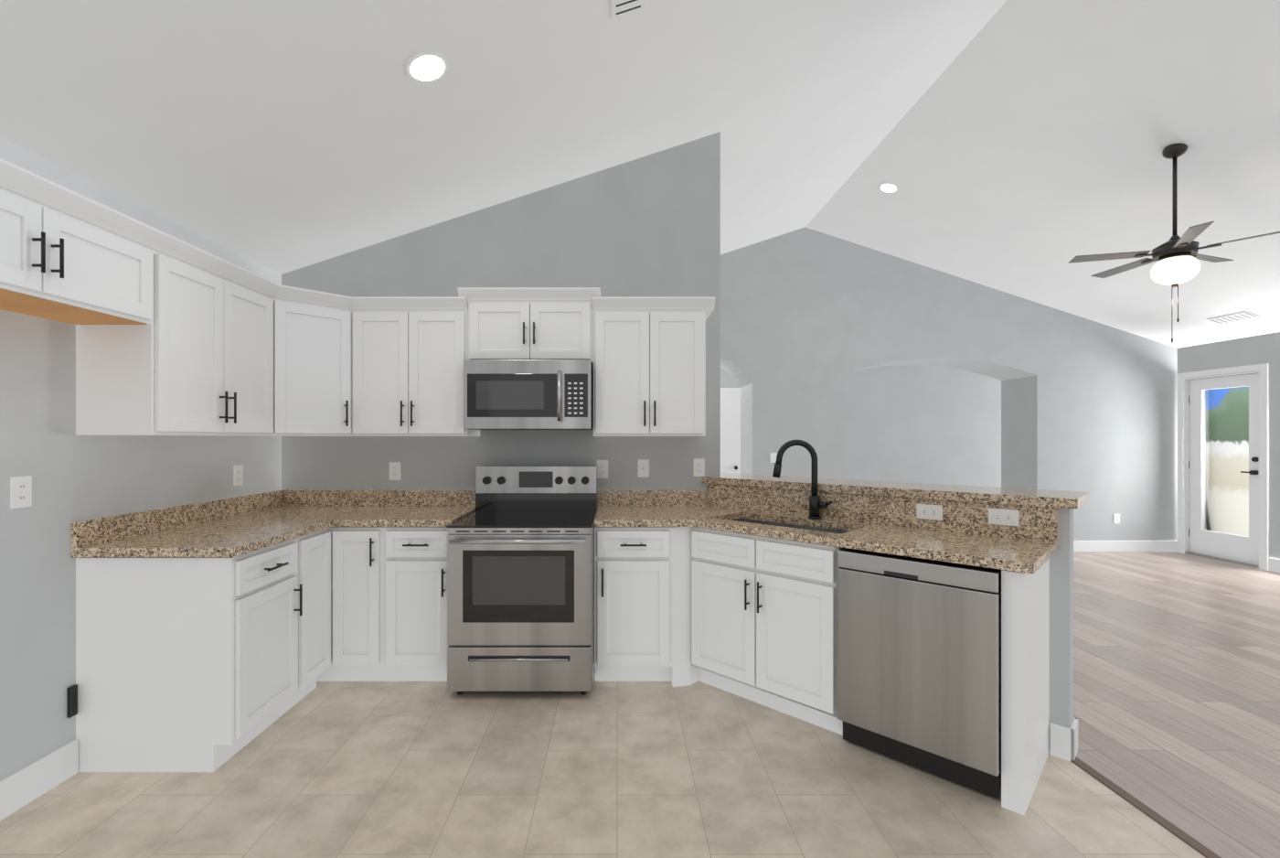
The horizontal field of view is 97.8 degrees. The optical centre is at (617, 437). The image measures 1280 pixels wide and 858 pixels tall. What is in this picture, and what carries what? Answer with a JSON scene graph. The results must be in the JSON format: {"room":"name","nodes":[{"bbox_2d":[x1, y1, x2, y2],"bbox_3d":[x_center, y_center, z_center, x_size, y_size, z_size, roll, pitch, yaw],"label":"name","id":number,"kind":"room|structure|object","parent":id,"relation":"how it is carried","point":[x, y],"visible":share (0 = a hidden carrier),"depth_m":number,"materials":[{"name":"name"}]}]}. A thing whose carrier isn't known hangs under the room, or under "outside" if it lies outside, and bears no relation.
{"room":"kitchen","nodes":[
{"label":"kitchen","id":0,"kind":"room"},
{"bbox_2d":[0,137,281,780],"bbox_3d":[-2.274,0.117,0.300,0.120,2.495,7.000,0,0,0],"label":"wall","id":1,"kind":"structure","parent":0,"point":[75,477],"depth_m":2.20,"materials":[{"name":"paint"}]},
{"bbox_2d":[10,475,31,508],"bbox_3d":[-2.209,0.200,2.068,0.007,0.116,0.072,0,0,0],"label":"electrical outlet","id":2,"kind":"object","parent":1,"relation":"attached to","point":[20,491],"visible":1,"depth_m":2.06,"materials":[{"name":"white plastic"}]},
{"bbox_2d":[0,739,78,820],"bbox_3d":[-2.206,1.298,-0.461,0.016,0.135,5.479,0,0,0],"label":"baseboard","id":3,"kind":"structure","parent":1,"relation":"attached to","point":[26,785],"depth_m":2.12,"materials":[{"name":"white wood"}]},
{"bbox_2d":[67,683,77,717],"bbox_3d":[-2.208,1.065,2.260,0.012,0.120,0.031,0,0,0],"label":"outlet box","id":4,"kind":"object","parent":1,"relation":"attached to","point":[72,699],"visible":1,"depth_m":2.26,"materials":[{"name":"black plastic"}]},
{"bbox_2d":[0,158,157,326],"bbox_3d":[-2.048,-0.653,1.830,0.328,0.376,0.900,0,0,0],"label":"upper cabinet","id":5,"kind":"object","parent":1,"relation":"attached to","point":[68,256],"depth_m":1.95,"materials":[{"name":"white wood"}]},
{"bbox_2d":[75,229,274,436],"bbox_3d":[-2.027,-0.427,2.698,0.369,0.829,0.837,0,0,0],"label":"upper cabinet","id":6,"kind":"object","parent":1,"relation":"attached to","point":[207,366],"depth_m":2.45,"materials":[{"name":"white wood"}]},
{"bbox_2d":[71,489,285,545],"bbox_3d":[-2.202,0.393,2.969,0.020,0.105,1.418,0,0,0],"label":"backsplash","id":7,"kind":"structure","parent":1,"relation":"attached to","point":[99,529],"depth_m":2.70,"materials":[{"name":"brown stone"}]},
{"bbox_2d":[234,465,243,485],"bbox_3d":[-2.209,0.218,3.254,0.007,0.116,0.072,0,0,0],"label":"electrical outlet","id":8,"kind":"object","parent":1,"relation":"attached to","point":[238,474],"visible":1,"depth_m":3.25,"materials":[{"name":"white plastic"}]},
{"bbox_2d":[281,131,720,507],"bbox_3d":[-0.827,-0.338,3.740,3.014,3.406,0.120,0,0,0],"label":"wall","id":9,"kind":"structure","parent":0,"point":[648,225],"depth_m":3.68,"materials":[{"name":"paint"}]},
{"bbox_2d":[274,282,358,436],"bbox_3d":[-1.873,-0.427,3.339,0.678,0.829,0.678,0,0,0],"label":"upper cabinet","id":10,"kind":"object","parent":9,"relation":"attached to","point":[316,332],"depth_m":3.22,"materials":[{"name":"white wood"}]},
{"bbox_2d":[389,462,400,479],"bbox_3d":[-1.466,0.218,3.675,0.072,0.116,0.007,0,0,0],"label":"electrical outlet","id":11,"kind":"object","parent":9,"relation":"attached to","point":[394,471],"visible":1,"depth_m":3.67,"materials":[{"name":"white plastic"}]},
{"bbox_2d":[358,293,479,436],"bbox_3d":[-1.278,-0.427,3.494,0.746,0.829,0.369,0,0,0],"label":"upper cabinet","id":12,"kind":"object","parent":9,"relation":"attached to","point":[412,350],"depth_m":3.36,"materials":[{"name":"white wood"}]},
{"bbox_2d":[281,489,705,505],"bbox_3d":[-0.806,0.393,3.668,2.771,0.105,0.020,0,0,0],"label":"backsplash","id":13,"kind":"structure","parent":9,"relation":"attached to","point":[289,496],"depth_m":3.66,"materials":[{"name":"brown stone"}]},
{"bbox_2d":[464,287,596,362],"bbox_3d":[-0.525,-0.678,3.514,0.758,0.434,0.328,0,0,0],"label":"upper cabinet","id":14,"kind":"object","parent":9,"relation":"attached to","point":[505,323],"depth_m":3.35,"materials":[{"name":"white wood"}]},
{"bbox_2d":[463,359,593,429],"bbox_3d":[-0.526,-0.256,3.440,0.746,0.406,0.472,0,0,0],"label":"over-the-range microwave","id":15,"kind":"object","parent":14,"relation":"attached to","point":[528,394],"visible":1,"depth_m":3.26,"materials":[{"name":"silver metal"}]},
{"bbox_2d":[597,459,607,478],"bbox_3d":[-0.098,0.205,3.675,0.072,0.116,0.007,0,0,0],"label":"electrical outlet","id":16,"kind":"object","parent":9,"relation":"attached to","point":[602,468],"visible":1,"depth_m":3.67,"materials":[{"name":"white plastic"}]},
{"bbox_2d":[638,459,649,477],"bbox_3d":[0.172,0.200,3.675,0.072,0.116,0.008,0,0,0],"label":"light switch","id":17,"kind":"object","parent":9,"relation":"attached to","point":[643,468],"visible":1,"depth_m":3.67,"materials":[{"name":"white plastic"}]},
{"bbox_2d":[592,293,709,436],"bbox_3d":[0.195,-0.427,3.514,0.680,0.829,0.328,0,0,0],"label":"upper cabinet","id":18,"kind":"object","parent":9,"relation":"attached to","point":[649,368],"depth_m":3.36,"materials":[{"name":"white wood"}]},
{"bbox_2d":[693,458,704,476],"bbox_3d":[0.540,0.195,3.675,0.072,0.116,0.007,0,0,0],"label":"electrical outlet","id":19,"kind":"object","parent":9,"relation":"attached to","point":[698,467],"visible":1,"depth_m":3.67,"materials":[{"name":"white plastic"}]},
{"bbox_2d":[0,676,1205,857],"bbox_3d":[-0.289,1.395,0.390,4.449,0.060,7.180,0,0,0],"label":"floor","id":20,"kind":"structure","parent":0,"point":[698,768],"depth_m":2.13,"materials":[{"name":"beige tile"}]},
{"bbox_2d":[75,556,292,771],"bbox_3d":[-1.884,0.927,2.546,0.656,0.875,0.533,0,0,0],"label":"base cabinet","id":21,"kind":"object","parent":20,"relation":"on","point":[212,635],"depth_m":2.28,"materials":[{"name":"white wood"}]},
{"bbox_2d":[71,505,475,556],"bbox_3d":[-1.554,0.464,2.969,1.316,0.037,1.418,0,0,0],"label":"countertop","id":22,"kind":"structure","parent":21,"relation":"on","point":[282,530],"depth_m":2.97,"materials":[{"name":"brown stone"}]},
{"bbox_2d":[292,556,340,705],"bbox_3d":[-1.854,0.927,2.861,0.716,0.875,0.397,0,0,0],"label":"base cabinet","id":23,"kind":"object","parent":20,"relation":"on","point":[315,580],"depth_m":2.90,"materials":[{"name":"white wood"}]},
{"bbox_2d":[340,556,398,681],"bbox_3d":[-1.391,0.927,3.329,0.370,0.875,0.698,0,0,0],"label":"base cabinet","id":24,"kind":"object","parent":20,"relation":"on","point":[368,585],"depth_m":3.05,"materials":[{"name":"white wood"}]},
{"bbox_2d":[398,531,447,681],"bbox_3d":[-1.125,0.927,3.359,0.461,0.875,0.638,0,0,0],"label":"base cabinet","id":25,"kind":"object","parent":20,"relation":"on","point":[422,571],"depth_m":3.05,"materials":[{"name":"white wood"}]},
{"bbox_2d":[446,465,597,693],"bbox_3d":[-0.511,0.770,3.252,0.762,1.190,0.816,0,0,0],"label":"range oven","id":26,"kind":"object","parent":20,"relation":"on","point":[520,578],"visible":0.98,"depth_m":2.90,"materials":[{"name":"silver metal"}]},
{"bbox_2d":[594,513,658,681],"bbox_3d":[0.088,0.927,3.359,0.430,0.875,0.638,0,0,0],"label":"base cabinet","id":27,"kind":"object","parent":20,"relation":"on","point":[626,606],"depth_m":3.05,"materials":[{"name":"white wood"}]},
{"bbox_2d":[658,575,691,686],"bbox_3d":[0.468,0.927,3.203,0.477,0.875,0.366,0,0,0],"label":"base cabinet","id":28,"kind":"object","parent":20,"relation":"on","point":[674,591],"depth_m":3.07,"materials":[{"name":"white wood"}]},
{"bbox_2d":[691,575,842,735],"bbox_3d":[0.707,0.971,2.798,0.601,0.786,0.601,0,0,0],"label":"base cabinet","id":29,"kind":"object","parent":20,"relation":"on","point":[771,641],"depth_m":2.73,"materials":[{"name":"white wood"}]},
{"bbox_2d":[594,505,1057,575],"bbox_3d":[0.883,0.464,2.828,2.018,0.037,1.699,0,0,0],"label":"countertop","id":30,"kind":"structure","parent":29,"relation":"on","point":[629,539],"depth_m":2.93,"materials":[{"name":"brown stone"}]},
{"bbox_2d":[732,518,850,533],"bbox_3d":[0.896,0.574,2.979,0.753,0.182,0.338,0,0,45],"label":"sink basin","id":31,"kind":"object","parent":30,"relation":"in","point":[793,526],"visible":0.04,"depth_m":3.12,"materials":[{"name":"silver metal"}]},
{"bbox_2d":[772,438,831,519],"bbox_3d":[1.011,0.226,3.062,0.302,0.436,0.118,0,0,0],"label":"faucet","id":32,"kind":"object","parent":30,"relation":"on","point":[816,504],"visible":0.98,"depth_m":3.07,"materials":[{"name":"black metal"}]},
{"bbox_2d":[837,547,1001,799],"bbox_3d":[1.385,0.925,2.460,0.600,0.856,0.564,0,0,45],"label":"dishwasher","id":33,"kind":"object","parent":20,"relation":"on","point":[919,662],"visible":0.94,"depth_m":2.23,"materials":[{"name":"silver metal"}]},
{"bbox_2d":[1001,575,1048,814],"bbox_3d":[1.647,0.927,2.241,0.448,0.875,0.448,0,0,0],"label":"end panel","id":34,"kind":"object","parent":20,"relation":"on","point":[1024,598],"depth_m":2.06,"materials":[{"name":"white wood"}]},
{"bbox_2d":[0,0,1279,348],"bbox_3d":[2.258,-1.827,2.065,9.184,1.572,10.530,0,0,0],"label":"ceiling","id":35,"kind":"structure","parent":0,"point":[1015,146],"depth_m":3.21,"materials":[{"name":"paint"}]},
{"bbox_2d":[405,51,448,83],"bbox_3d":[-0.789,-1.540,2.320,0.169,0.060,0.176,0,0,0],"label":"recessed light","id":36,"kind":"object","parent":35,"relation":"in","point":[427,67],"visible":1,"depth_m":2.31,"materials":[{"name":"white plastic"}]},
{"bbox_2d":[610,0,645,18],"bbox_3d":[0.046,-1.810,2.225,0.144,0.052,0.300,0,0,0],"label":"ceiling vent","id":37,"kind":"object","parent":35,"relation":"in","point":[620,7],"visible":1,"depth_m":2.34,"materials":[{"name":"white metal"}]},
{"bbox_2d":[878,182,898,192],"bbox_3d":[2.619,-2.413,5.380,0.169,0.060,0.176,0,0,0],"label":"recessed light","id":38,"kind":"object","parent":35,"relation":"in","point":[889,187],"visible":1,"depth_m":5.37,"materials":[{"name":"white plastic"}]},
{"bbox_2d":[1068,143,1279,342],"bbox_3d":[3.865,-1.357,3.907,1.173,1.384,1.128,0,0,0],"label":"ceiling fan","id":39,"kind":"object","parent":35,"relation":"hanging from","point":[1176,256],"visible":0.96,"depth_m":3.85,"materials":[{"name":"brown metal"}]},
{"bbox_2d":[1207,311,1260,324],"bbox_3d":[6.279,-1.222,5.680,0.153,0.055,0.360,0,0,0],"label":"ceiling vent","id":40,"kind":"object","parent":35,"relation":"in","point":[1234,317],"visible":0.98,"depth_m":5.66,"materials":[{"name":"white metal"}]},
{"bbox_2d":[720,367,740,387],"bbox_3d":[1.625,0.065,8.340,2.129,2.600,0.120,0,0,0],"label":"wall","id":41,"kind":"structure","parent":0,"point":[728,379],"depth_m":8.27,"materials":[{"name":"paint"}]},
{"bbox_2d":[720,387,740,473],"bbox_3d":[1.405,0.310,8.232,0.950,2.110,0.093,0,0,0],"label":"hall door","id":42,"kind":"structure","parent":41,"relation":"in","point":[730,430],"depth_m":8.25,"materials":[{"name":"white wood"}]},
{"bbox_2d":[705,482,1057,542],"bbox_3d":[1.241,0.370,3.025,1.302,0.151,1.302,0,0,0],"label":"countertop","id":43,"kind":"structure","parent":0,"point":[868,517],"depth_m":2.78,"materials":[{"name":"brown stone"}]},
{"bbox_2d":[720,226,1177,540],"bbox_3d":[3.765,-0.594,7.065,6.170,3.918,0.730,0,0,0],"label":"wall","id":44,"kind":"structure","parent":0,"point":[809,317],"depth_m":6.70,"materials":[{"name":"paint"}]},
{"bbox_2d":[770,452,777,462],"bbox_3d":[1.900,0.235,6.695,0.120,0.116,0.007,0,0,0],"label":"light switch","id":45,"kind":"object","parent":44,"relation":"attached to","point":[773,457],"visible":0.65,"depth_m":6.69,"materials":[{"name":"white plastic"}]},
{"bbox_2d":[1113,513,1119,522],"bbox_3d":[6.000,0.965,6.695,0.072,0.116,0.007,0,0,0],"label":"electrical outlet","id":46,"kind":"object","parent":44,"relation":"attached to","point":[1116,517],"visible":1,"depth_m":6.69,"materials":[{"name":"white plastic"}]},
{"bbox_2d":[1073,540,1177,551],"bbox_3d":[5.890,1.298,6.692,1.680,0.135,0.016,0,0,0],"label":"baseboard","id":47,"kind":"structure","parent":44,"relation":"attached to","point":[1078,545],"depth_m":6.68,"materials":[{"name":"white wood"}]},
{"bbox_2d":[1048,507,1073,752],"bbox_3d":[1.296,0.830,3.075,0.115,1.070,1.885,0,0,-45],"label":"wall","id":48,"kind":"structure","parent":0,"point":[1061,635],"depth_m":2.39,"materials":[{"name":"paint"}]},
{"bbox_2d":[700,472,1088,508],"bbox_3d":[1.297,0.274,3.243,2.182,0.041,0.445,0,0,45],"label":"bar","id":49,"kind":"object","parent":48,"relation":"on","point":[1051,498],"visible":0.95,"depth_m":2.83,"materials":[{"name":"brown stone"}]},
{"bbox_2d":[916,503,942,520],"bbox_3d":[1.522,0.360,2.718,0.116,0.072,0.007,0,0,45],"label":"outlet","id":50,"kind":"object","parent":48,"relation":"attached to","point":[926,511],"visible":1,"depth_m":2.72,"materials":[{"name":"white plastic"}]},
{"bbox_2d":[988,507,1019,526],"bbox_3d":[1.735,0.355,2.505,0.116,0.072,0.007,0,0,45],"label":"outlet","id":51,"kind":"object","parent":48,"relation":"attached to","point":[1004,517],"visible":1,"depth_m":2.50,"materials":[{"name":"white plastic"}]},
{"bbox_2d":[1049,716,1078,760],"bbox_3d":[1.945,1.298,2.402,0.158,0.135,0.112,0,0,0],"label":"baseboard","id":52,"kind":"structure","parent":48,"relation":"attached to","point":[1063,741],"depth_m":2.38,"materials":[{"name":"white wood"}]},
{"bbox_2d":[1070,756,1221,857],"bbox_3d":[1.935,1.360,-0.400,0.044,0.008,5.600,0,0,0],"label":"transition strip","id":53,"kind":"object","parent":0,"point":[1172,827],"depth_m":2.02,"materials":[{"name":"wood"}]},
{"bbox_2d":[1073,551,1279,857],"bbox_3d":[3.715,1.395,2.750,6.630,0.060,11.900,0,0,0],"label":"floor","id":54,"kind":"structure","parent":0,"point":[1177,684],"depth_m":3.04,"materials":[{"name":"beige wood"}]},
{"bbox_2d":[1177,331,1279,558],"bbox_3d":[6.790,0.117,2.065,0.120,2.495,10.530,0,0,0],"label":"wall","id":55,"kind":"structure","parent":0,"point":[1252,350],"depth_m":5.76,"materials":[{"name":"paint"}]},
{"bbox_2d":[1177,362,1268,569],"bbox_3d":[6.782,0.295,6.227,0.133,2.140,0.924,0,0,0],"label":"door frame","id":56,"kind":"structure","parent":55,"relation":"attached to","point":[1183,460],"depth_m":6.29,"materials":[{"name":"white wood"}]},
{"bbox_2d":[1188,373,1258,565],"bbox_3d":[6.779,0.332,6.231,0.093,2.037,0.756,0,0,0],"label":"exterior door","id":57,"kind":"structure","parent":55,"relation":"in","point":[1207,538],"depth_m":6.32,"materials":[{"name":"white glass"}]},
{"bbox_2d":[1268,556,1279,572],"bbox_3d":[6.722,1.298,1.278,0.016,0.135,8.955,0,0,0],"label":"baseboard","id":58,"kind":"structure","parent":55,"relation":"attached to","point":[1274,564],"depth_m":5.70,"materials":[{"name":"white wood"}]},
{"label":"outside","id":59,"kind":"structure","parent":0,"visible":0},
{"bbox_2d":[1211,385,1248,536],"bbox_3d":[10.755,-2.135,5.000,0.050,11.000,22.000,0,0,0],"label":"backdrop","id":60,"kind":"structure","parent":59,"point":[1242,396],"depth_m":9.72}
]}

